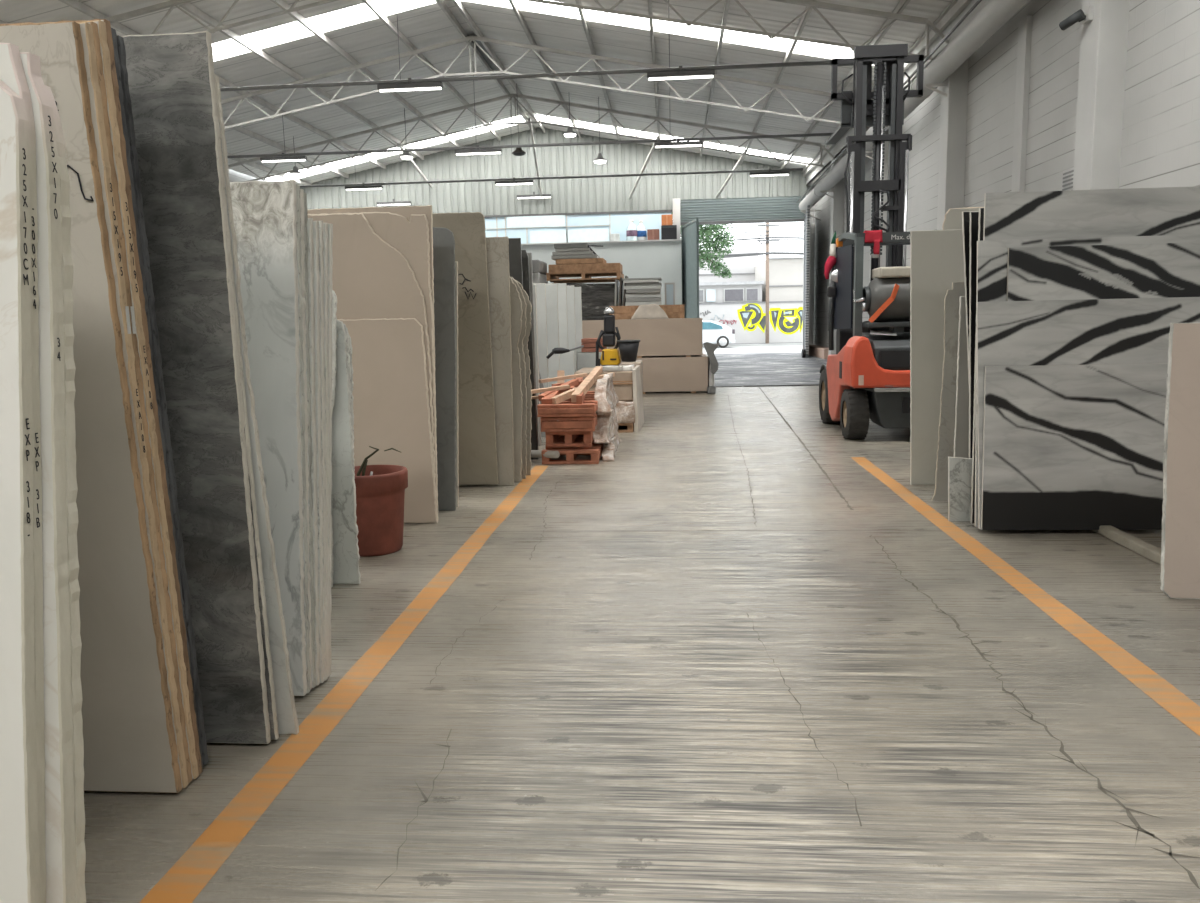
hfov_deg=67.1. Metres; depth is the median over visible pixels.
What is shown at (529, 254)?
stone slab
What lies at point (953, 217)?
stone slab
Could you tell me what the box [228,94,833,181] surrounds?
roof truss
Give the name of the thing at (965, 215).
stone slab
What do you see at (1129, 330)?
stone slab
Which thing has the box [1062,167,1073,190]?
air vent
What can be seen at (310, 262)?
stone slab
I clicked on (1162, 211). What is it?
stone slab
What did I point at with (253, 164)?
roof purlin
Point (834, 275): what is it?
work lamp
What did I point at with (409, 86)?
fluorescent light
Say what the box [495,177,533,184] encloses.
fluorescent light
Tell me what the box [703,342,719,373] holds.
tarp
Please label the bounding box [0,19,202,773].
stone slab
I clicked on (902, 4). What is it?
roof purlin
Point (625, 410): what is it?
wrapped bundle
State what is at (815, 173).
trim
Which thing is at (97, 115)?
stone slab
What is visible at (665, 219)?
cardboard box
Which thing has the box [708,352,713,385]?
plastic wrap
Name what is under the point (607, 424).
wrapped bundle
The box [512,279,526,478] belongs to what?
stone slab
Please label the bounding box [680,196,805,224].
door
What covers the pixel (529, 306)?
stone slab
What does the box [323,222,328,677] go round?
stone slab
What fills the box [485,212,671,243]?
window
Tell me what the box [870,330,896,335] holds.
paper pad
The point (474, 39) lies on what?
roof truss
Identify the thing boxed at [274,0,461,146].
roof purlin
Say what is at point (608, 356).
power tool
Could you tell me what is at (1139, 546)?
batten
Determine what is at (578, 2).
roof purlin
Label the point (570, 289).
stone slab
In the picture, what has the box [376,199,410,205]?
fluorescent light
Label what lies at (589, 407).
pallet
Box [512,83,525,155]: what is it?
lamp
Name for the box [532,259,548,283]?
crate
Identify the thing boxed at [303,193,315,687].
stone slab
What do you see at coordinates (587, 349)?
block
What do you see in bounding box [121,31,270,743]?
stone slab
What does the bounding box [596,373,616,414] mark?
wrapped bundle
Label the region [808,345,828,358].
baseboard
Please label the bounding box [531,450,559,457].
pole
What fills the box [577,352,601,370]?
block
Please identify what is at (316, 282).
stone slab
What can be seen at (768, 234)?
overhead cable
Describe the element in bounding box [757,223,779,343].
utility pole
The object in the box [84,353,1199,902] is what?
floor
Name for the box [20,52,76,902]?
stone slab
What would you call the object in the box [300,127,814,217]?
wall
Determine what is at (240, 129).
roof purlin
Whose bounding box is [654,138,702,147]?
fluorescent light
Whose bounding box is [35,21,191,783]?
stone slab
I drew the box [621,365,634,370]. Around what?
rag
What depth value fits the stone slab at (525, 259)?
8.46 m
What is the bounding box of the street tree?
[672,212,734,278]
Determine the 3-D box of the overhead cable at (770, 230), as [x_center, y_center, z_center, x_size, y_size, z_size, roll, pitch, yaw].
[9.228,-11.832,48.489,34.803,0.432,0.054,-1,8,5]
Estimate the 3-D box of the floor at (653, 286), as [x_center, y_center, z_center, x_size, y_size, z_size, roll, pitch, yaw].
[0.778,-2.953,16.349,0.650,0.054,0.770,-1,8,5]
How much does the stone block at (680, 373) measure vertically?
0.625 m
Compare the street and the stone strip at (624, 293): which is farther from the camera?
the street
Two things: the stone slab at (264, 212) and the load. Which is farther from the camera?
the load
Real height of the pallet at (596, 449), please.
0.125 m
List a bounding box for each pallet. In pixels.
[537,391,597,416]
[540,415,597,431]
[541,435,602,464]
[545,420,597,446]
[546,271,623,282]
[617,423,633,432]
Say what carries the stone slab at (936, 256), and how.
on the floor at (735, 655)
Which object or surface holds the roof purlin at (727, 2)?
attached to the ceiling
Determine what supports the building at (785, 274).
on the street
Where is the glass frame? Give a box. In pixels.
[665,283,674,304]
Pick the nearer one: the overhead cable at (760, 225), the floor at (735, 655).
the floor at (735, 655)
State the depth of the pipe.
14.02 m
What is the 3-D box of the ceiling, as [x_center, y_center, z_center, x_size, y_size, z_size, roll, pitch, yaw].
[-3.655,-7.278,10.903,18.000,1.805,41.250,-1,8,5]
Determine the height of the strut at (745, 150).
1.115 m
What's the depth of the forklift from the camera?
10.54 m
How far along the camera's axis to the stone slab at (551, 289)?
10.89 m
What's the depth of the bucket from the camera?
11.55 m
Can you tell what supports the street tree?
on the street
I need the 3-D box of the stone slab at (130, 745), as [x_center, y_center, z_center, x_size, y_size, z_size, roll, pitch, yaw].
[-2.657,-0.017,2.466,2.906,2.015,0.135,-1,8,5]
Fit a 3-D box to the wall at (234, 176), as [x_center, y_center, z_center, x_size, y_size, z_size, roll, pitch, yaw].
[-12.816,-3.259,12.503,0.300,6.400,41.600,-1,8,5]
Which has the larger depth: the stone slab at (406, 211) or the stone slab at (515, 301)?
the stone slab at (515, 301)
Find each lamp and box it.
[289,136,302,176]
[400,108,413,159]
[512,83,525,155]
[563,102,576,137]
[593,97,606,163]
[831,269,837,282]
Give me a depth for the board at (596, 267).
17.37 m
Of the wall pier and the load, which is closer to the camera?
the load
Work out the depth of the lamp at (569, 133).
25.04 m
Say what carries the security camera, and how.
attached to the wall at (1113, 98)
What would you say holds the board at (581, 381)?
on the board
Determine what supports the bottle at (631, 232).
on the wall at (662, 259)
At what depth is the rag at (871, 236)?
9.25 m
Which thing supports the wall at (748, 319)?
on the street
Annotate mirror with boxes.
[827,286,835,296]
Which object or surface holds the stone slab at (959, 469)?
on the floor at (735, 655)
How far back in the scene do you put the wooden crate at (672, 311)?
15.90 m
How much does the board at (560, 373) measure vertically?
0.193 m
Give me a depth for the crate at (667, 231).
30.39 m
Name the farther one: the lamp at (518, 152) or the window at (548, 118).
the window at (548, 118)
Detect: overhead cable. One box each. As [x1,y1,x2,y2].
[701,237,803,241]
[701,252,802,256]
[707,242,803,246]
[709,239,803,245]
[713,253,802,258]
[722,230,803,233]
[726,225,803,228]
[731,234,803,237]
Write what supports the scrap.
on the floor at (735, 655)
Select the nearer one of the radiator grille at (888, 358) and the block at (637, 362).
the radiator grille at (888, 358)
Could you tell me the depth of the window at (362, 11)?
18.47 m
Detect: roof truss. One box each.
[104,0,948,59]
[221,36,852,128]
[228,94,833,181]
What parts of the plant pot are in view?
stem, stem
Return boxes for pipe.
[797,0,1028,220]
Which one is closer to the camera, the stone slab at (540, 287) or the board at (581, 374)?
the board at (581, 374)
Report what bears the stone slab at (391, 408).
on the floor at (735, 655)
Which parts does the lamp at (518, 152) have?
cord, lamp shade, bulb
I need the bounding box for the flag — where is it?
[824,231,835,278]
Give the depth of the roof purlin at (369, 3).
20.77 m
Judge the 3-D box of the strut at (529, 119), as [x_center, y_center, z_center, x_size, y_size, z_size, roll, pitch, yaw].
[-2.118,-9.612,29.854,0.070,2.154,2.595,-1,8,4]
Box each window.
[212,0,434,58]
[266,115,524,180]
[477,0,853,57]
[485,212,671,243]
[536,114,811,162]
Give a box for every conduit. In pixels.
[220,0,830,90]
[227,71,832,157]
[300,112,802,187]
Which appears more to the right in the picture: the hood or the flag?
the hood
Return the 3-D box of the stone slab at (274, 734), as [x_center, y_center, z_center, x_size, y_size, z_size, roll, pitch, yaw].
[-2.560,-0.097,2.808,3.045,2.070,0.070,-1,8,5]
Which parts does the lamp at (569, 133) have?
lamp shade, bulb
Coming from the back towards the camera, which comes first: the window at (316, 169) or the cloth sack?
the window at (316, 169)
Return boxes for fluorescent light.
[260,153,306,162]
[345,183,382,190]
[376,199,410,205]
[377,78,443,91]
[455,145,501,154]
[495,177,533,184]
[517,192,551,198]
[647,66,714,80]
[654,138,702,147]
[749,168,789,176]
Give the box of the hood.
[862,332,909,369]
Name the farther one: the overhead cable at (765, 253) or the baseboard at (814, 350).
the overhead cable at (765, 253)
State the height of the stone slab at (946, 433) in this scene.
1.502 m
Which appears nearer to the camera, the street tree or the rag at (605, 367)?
the rag at (605, 367)
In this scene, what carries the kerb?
on the street
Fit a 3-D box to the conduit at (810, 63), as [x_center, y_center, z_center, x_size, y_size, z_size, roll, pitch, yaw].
[-2.721,-7.779,16.306,15.100,2.117,0.070,-1,8,5]
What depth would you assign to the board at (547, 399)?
8.23 m
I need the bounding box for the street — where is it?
[703,345,801,353]
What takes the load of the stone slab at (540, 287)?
on the floor at (735, 655)
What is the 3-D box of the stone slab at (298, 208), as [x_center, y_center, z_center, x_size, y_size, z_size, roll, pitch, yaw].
[-2.536,-0.024,3.305,3.011,1.781,0.217,-1,8,5]
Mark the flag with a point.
(831, 260)
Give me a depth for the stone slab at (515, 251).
8.06 m
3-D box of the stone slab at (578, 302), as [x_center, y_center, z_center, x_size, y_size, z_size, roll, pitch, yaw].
[-1.175,-1.613,13.979,1.831,1.811,0.058,-1,8,5]
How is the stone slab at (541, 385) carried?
on the floor at (735, 655)
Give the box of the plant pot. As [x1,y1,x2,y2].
[354,446,407,556]
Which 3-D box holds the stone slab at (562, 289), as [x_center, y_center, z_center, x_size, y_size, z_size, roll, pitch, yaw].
[-1.324,-1.361,12.304,1.801,1.802,0.058,-1,8,5]
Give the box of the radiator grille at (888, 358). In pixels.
[880,350,909,367]
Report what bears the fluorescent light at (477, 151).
attached to the conduit at (811, 134)
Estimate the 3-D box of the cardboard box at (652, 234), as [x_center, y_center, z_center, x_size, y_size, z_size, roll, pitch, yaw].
[1.811,-7.335,30.685,0.400,0.360,0.456,-1,8,5]
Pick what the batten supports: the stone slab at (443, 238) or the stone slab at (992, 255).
the stone slab at (992, 255)
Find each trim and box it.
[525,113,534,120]
[715,384,818,386]
[806,0,987,185]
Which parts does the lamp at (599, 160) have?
lamp shade, bulb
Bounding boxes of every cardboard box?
[610,234,619,240]
[647,229,658,239]
[661,215,672,224]
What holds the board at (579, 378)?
on the pallet at (589, 407)
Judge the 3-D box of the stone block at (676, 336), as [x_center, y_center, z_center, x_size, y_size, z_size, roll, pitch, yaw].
[0.618,-2.062,16.427,2.420,0.665,1.500,-1,8,5]
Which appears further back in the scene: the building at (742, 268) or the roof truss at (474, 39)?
the building at (742, 268)
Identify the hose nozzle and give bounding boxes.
[546,345,583,358]
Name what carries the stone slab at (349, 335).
on the floor at (735, 655)
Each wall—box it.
[229,169,266,181]
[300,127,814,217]
[521,198,681,319]
[699,301,802,344]
[813,0,1199,354]
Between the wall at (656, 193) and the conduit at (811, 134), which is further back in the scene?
the wall at (656, 193)
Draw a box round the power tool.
[596,307,620,365]
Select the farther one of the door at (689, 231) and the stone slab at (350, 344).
the door at (689, 231)
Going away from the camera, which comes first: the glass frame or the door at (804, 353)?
the glass frame
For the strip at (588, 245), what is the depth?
17.37 m
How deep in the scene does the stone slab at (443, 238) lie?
6.31 m
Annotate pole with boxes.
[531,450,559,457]
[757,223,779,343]
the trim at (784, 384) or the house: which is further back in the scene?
the house
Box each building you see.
[699,248,758,281]
[755,257,802,301]
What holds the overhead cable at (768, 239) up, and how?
attached to the utility pole at (767, 227)
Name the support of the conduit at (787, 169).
hanging from the ceiling
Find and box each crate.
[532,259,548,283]
[609,304,684,319]
[661,225,676,239]
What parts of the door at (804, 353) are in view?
frame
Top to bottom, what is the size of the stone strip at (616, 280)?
0.465 m
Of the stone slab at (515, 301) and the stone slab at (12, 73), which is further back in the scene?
the stone slab at (515, 301)
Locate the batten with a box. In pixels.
[1092,525,1161,564]
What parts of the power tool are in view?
trim, motor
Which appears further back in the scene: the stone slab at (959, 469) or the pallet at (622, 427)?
the pallet at (622, 427)
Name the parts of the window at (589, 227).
frame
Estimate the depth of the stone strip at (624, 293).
16.09 m
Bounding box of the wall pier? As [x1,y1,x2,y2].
[802,195,814,348]
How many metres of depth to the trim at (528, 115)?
29.26 m
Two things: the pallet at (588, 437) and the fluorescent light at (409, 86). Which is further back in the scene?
the fluorescent light at (409, 86)
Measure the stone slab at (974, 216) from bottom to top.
1.911 m
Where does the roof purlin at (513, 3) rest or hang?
attached to the ceiling
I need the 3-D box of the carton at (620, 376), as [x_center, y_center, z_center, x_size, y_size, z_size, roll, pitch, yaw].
[0.078,-0.935,10.979,0.680,0.120,1.060,-1,8,5]
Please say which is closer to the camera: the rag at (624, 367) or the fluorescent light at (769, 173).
the rag at (624, 367)
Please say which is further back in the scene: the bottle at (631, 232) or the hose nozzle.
the bottle at (631, 232)
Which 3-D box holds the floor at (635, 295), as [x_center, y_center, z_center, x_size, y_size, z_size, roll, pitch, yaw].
[0.793,-2.817,16.383,0.630,0.074,0.740,-1,8,5]
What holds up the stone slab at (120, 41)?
on the floor at (735, 655)
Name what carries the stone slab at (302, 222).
on the floor at (735, 655)
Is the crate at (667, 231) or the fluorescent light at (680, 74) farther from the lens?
the crate at (667, 231)
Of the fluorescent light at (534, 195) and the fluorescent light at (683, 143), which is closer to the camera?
the fluorescent light at (683, 143)
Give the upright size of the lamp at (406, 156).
1.391 m
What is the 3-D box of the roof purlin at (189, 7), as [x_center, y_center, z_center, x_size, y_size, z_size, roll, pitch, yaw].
[-7.750,-7.215,11.213,0.066,0.130,41.000,-1,8,5]
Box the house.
[699,281,763,302]
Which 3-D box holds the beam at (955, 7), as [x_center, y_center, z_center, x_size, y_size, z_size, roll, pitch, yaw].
[5.285,-6.373,10.300,0.200,0.170,41.000,-1,8,5]
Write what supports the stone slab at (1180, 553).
on the floor at (735, 655)
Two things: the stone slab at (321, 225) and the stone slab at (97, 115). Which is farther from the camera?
the stone slab at (321, 225)
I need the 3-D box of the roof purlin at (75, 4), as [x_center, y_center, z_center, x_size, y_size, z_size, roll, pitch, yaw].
[-9.100,-6.939,11.361,0.066,0.130,41.000,-1,8,5]
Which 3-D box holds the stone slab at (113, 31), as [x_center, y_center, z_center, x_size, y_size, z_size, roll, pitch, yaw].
[-2.645,-0.049,2.592,2.909,2.040,0.134,-1,8,5]
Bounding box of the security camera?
[1059,6,1093,29]
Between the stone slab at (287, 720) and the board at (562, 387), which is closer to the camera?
the stone slab at (287, 720)
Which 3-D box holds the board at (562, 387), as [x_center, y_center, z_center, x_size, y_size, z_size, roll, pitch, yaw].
[-0.481,-0.583,8.495,0.393,0.065,0.090,-4,9,-18]
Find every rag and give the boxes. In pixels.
[602,365,622,370]
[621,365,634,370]
[863,230,882,257]
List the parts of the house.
pane, pane, pane, pane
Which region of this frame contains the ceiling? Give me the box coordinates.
[0,0,952,185]
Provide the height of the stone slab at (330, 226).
1.658 m
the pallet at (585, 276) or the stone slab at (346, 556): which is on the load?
the pallet at (585, 276)
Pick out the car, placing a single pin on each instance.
(713, 332)
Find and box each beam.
[435,0,545,132]
[801,0,971,176]
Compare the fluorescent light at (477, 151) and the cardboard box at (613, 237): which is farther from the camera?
the cardboard box at (613, 237)
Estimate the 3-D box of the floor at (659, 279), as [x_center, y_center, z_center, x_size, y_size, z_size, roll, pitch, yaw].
[0.760,-3.099,16.329,0.700,0.029,0.770,-1,8,5]
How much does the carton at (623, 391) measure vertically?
0.210 m
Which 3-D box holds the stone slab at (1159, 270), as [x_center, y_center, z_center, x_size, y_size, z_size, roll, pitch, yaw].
[3.335,-0.366,5.183,1.983,1.625,0.052,-1,8,5]
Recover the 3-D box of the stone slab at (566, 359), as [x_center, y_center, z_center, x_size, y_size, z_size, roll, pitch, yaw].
[-0.794,-0.848,11.730,0.943,0.932,0.059,-1,8,5]
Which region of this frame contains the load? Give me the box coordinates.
[567,280,622,320]
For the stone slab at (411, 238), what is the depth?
5.88 m
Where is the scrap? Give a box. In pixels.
[707,386,714,393]
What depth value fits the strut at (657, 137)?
29.60 m
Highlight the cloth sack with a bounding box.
[632,304,667,318]
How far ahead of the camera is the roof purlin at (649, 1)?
19.37 m
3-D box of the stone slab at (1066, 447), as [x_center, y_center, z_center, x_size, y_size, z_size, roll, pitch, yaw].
[3.274,-0.025,5.173,2.109,0.955,0.039,-1,8,5]
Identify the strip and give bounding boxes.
[588,245,602,255]
[614,279,618,305]
[618,277,622,305]
[622,276,627,305]
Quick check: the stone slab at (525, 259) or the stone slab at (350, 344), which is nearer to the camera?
the stone slab at (350, 344)
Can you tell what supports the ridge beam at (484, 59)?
attached to the ceiling
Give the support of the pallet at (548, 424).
on the pallet at (588, 437)
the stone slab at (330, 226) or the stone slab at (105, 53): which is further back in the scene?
the stone slab at (330, 226)
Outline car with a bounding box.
[702,320,734,347]
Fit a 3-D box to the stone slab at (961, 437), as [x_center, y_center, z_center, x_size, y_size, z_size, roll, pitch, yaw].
[3.018,-0.328,5.963,1.341,1.402,0.090,-1,8,5]
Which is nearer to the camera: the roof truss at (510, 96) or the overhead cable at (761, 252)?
the roof truss at (510, 96)
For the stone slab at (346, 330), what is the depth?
4.52 m
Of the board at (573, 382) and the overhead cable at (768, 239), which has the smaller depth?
the board at (573, 382)
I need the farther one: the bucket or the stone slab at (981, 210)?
the bucket
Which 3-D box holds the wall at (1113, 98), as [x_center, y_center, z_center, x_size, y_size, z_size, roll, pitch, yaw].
[5.669,-3.645,10.976,0.500,6.800,41.600,-1,8,5]
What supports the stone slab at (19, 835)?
on the floor at (735, 655)
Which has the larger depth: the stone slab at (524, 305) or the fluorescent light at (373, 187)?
the fluorescent light at (373, 187)
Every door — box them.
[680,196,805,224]
[681,218,699,317]
[801,205,810,357]
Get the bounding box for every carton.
[574,367,632,382]
[588,382,632,400]
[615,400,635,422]
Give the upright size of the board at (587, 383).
0.250 m
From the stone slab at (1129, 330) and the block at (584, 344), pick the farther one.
the block at (584, 344)
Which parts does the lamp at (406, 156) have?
lamp shade, bulb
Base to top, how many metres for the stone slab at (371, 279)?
2.032 m
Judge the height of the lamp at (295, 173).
1.115 m
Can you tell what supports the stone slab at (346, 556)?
on the floor at (735, 655)
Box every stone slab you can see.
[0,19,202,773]
[0,21,181,792]
[0,43,45,902]
[0,79,40,902]
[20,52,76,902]
[21,20,198,778]
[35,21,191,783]
[45,85,85,902]
[78,22,187,787]
[111,28,202,766]
[117,35,208,764]
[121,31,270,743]
[214,76,298,734]
[215,86,278,739]
[230,180,306,695]
[296,184,309,692]
[299,189,311,689]
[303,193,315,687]
[307,205,437,501]
[307,218,319,684]
[308,213,436,503]
[311,212,438,518]
[313,221,323,682]
[319,220,327,679]
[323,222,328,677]
[328,223,332,674]
[331,290,336,586]
[331,320,360,583]
[337,318,437,522]
[343,324,354,478]
[347,329,354,480]
[349,335,353,455]
[432,212,498,484]
[433,227,455,510]
[455,262,458,506]
[459,237,514,485]
[508,238,522,286]
[509,277,522,481]
[511,277,531,474]
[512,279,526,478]
[522,250,537,459]
[527,253,538,449]
[533,283,548,387]
[533,285,540,445]
[539,372,545,436]
[546,284,559,386]
[556,283,567,348]
[559,351,574,381]
[566,285,576,371]
[574,287,582,364]
[910,229,964,484]
[932,282,964,500]
[942,208,978,229]
[948,457,971,521]
[954,296,968,457]
[962,211,978,382]
[969,212,978,457]
[970,208,983,523]
[975,234,1199,526]
[976,297,1199,528]
[981,363,1167,529]
[983,186,1199,240]
[1006,242,1199,300]
[1160,323,1199,598]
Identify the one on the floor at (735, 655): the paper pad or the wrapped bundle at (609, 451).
the wrapped bundle at (609, 451)
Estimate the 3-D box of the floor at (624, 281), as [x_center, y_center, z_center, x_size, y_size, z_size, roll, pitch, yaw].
[0.750,-3.055,16.321,0.620,0.044,0.800,-1,8,5]
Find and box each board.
[531,385,569,393]
[538,379,578,400]
[539,373,587,382]
[541,386,560,403]
[548,263,622,272]
[551,388,575,403]
[552,380,582,385]
[556,258,606,263]
[557,370,564,382]
[567,377,582,390]
[571,366,602,401]
[576,392,584,403]
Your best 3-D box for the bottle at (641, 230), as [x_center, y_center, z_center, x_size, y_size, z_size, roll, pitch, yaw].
[1.408,-7.535,30.939,0.370,0.700,0.370,-1,8,5]
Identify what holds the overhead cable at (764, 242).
attached to the utility pole at (767, 227)
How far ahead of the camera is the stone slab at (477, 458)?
7.08 m
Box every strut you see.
[397,143,431,187]
[528,118,542,198]
[629,136,658,198]
[716,149,746,197]
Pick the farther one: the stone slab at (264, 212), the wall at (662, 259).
the wall at (662, 259)
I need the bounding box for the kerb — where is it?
[703,343,801,346]
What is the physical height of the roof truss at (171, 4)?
2.316 m
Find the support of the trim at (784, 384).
on the floor at (735, 655)
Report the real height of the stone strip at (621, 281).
0.495 m
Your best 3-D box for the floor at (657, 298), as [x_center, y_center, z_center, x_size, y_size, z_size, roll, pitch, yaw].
[0.798,-2.741,16.379,0.620,0.064,0.770,-1,8,5]
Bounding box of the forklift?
[819,44,923,438]
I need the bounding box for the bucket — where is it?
[616,340,640,361]
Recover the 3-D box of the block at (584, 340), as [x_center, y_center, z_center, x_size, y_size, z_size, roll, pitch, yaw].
[-0.089,-1.704,13.850,0.340,0.060,0.600,-1,8,5]
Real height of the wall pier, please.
5.400 m
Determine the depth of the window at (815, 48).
18.00 m
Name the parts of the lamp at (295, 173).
lamp shade, bulb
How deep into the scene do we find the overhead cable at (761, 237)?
48.55 m
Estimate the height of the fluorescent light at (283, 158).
0.222 m
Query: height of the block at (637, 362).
0.755 m
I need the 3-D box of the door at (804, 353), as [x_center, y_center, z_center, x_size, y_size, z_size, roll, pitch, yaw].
[6.671,-5.433,29.284,0.226,4.627,3.308,1,9,13]
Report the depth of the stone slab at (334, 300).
4.44 m
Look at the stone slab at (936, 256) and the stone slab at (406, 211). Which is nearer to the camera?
the stone slab at (406, 211)
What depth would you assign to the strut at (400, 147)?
30.20 m
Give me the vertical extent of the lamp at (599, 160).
1.782 m
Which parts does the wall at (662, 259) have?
post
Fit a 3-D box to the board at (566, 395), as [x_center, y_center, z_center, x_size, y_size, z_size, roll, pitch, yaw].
[-0.320,-0.514,8.376,0.050,0.124,0.430,4,10,30]
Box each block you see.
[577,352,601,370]
[581,338,602,342]
[581,342,603,347]
[581,347,606,351]
[582,318,702,357]
[619,353,707,393]
[620,360,642,397]
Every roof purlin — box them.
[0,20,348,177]
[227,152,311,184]
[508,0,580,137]
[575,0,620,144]
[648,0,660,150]
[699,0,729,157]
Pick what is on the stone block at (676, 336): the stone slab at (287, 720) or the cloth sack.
the cloth sack
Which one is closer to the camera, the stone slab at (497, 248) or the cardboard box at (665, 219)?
the stone slab at (497, 248)
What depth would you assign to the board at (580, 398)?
8.14 m
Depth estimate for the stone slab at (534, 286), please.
9.39 m
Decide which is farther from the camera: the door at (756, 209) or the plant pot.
the door at (756, 209)
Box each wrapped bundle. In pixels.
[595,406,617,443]
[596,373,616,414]
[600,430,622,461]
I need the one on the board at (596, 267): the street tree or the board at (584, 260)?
the board at (584, 260)
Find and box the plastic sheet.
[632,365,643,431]
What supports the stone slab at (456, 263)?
on the floor at (735, 655)

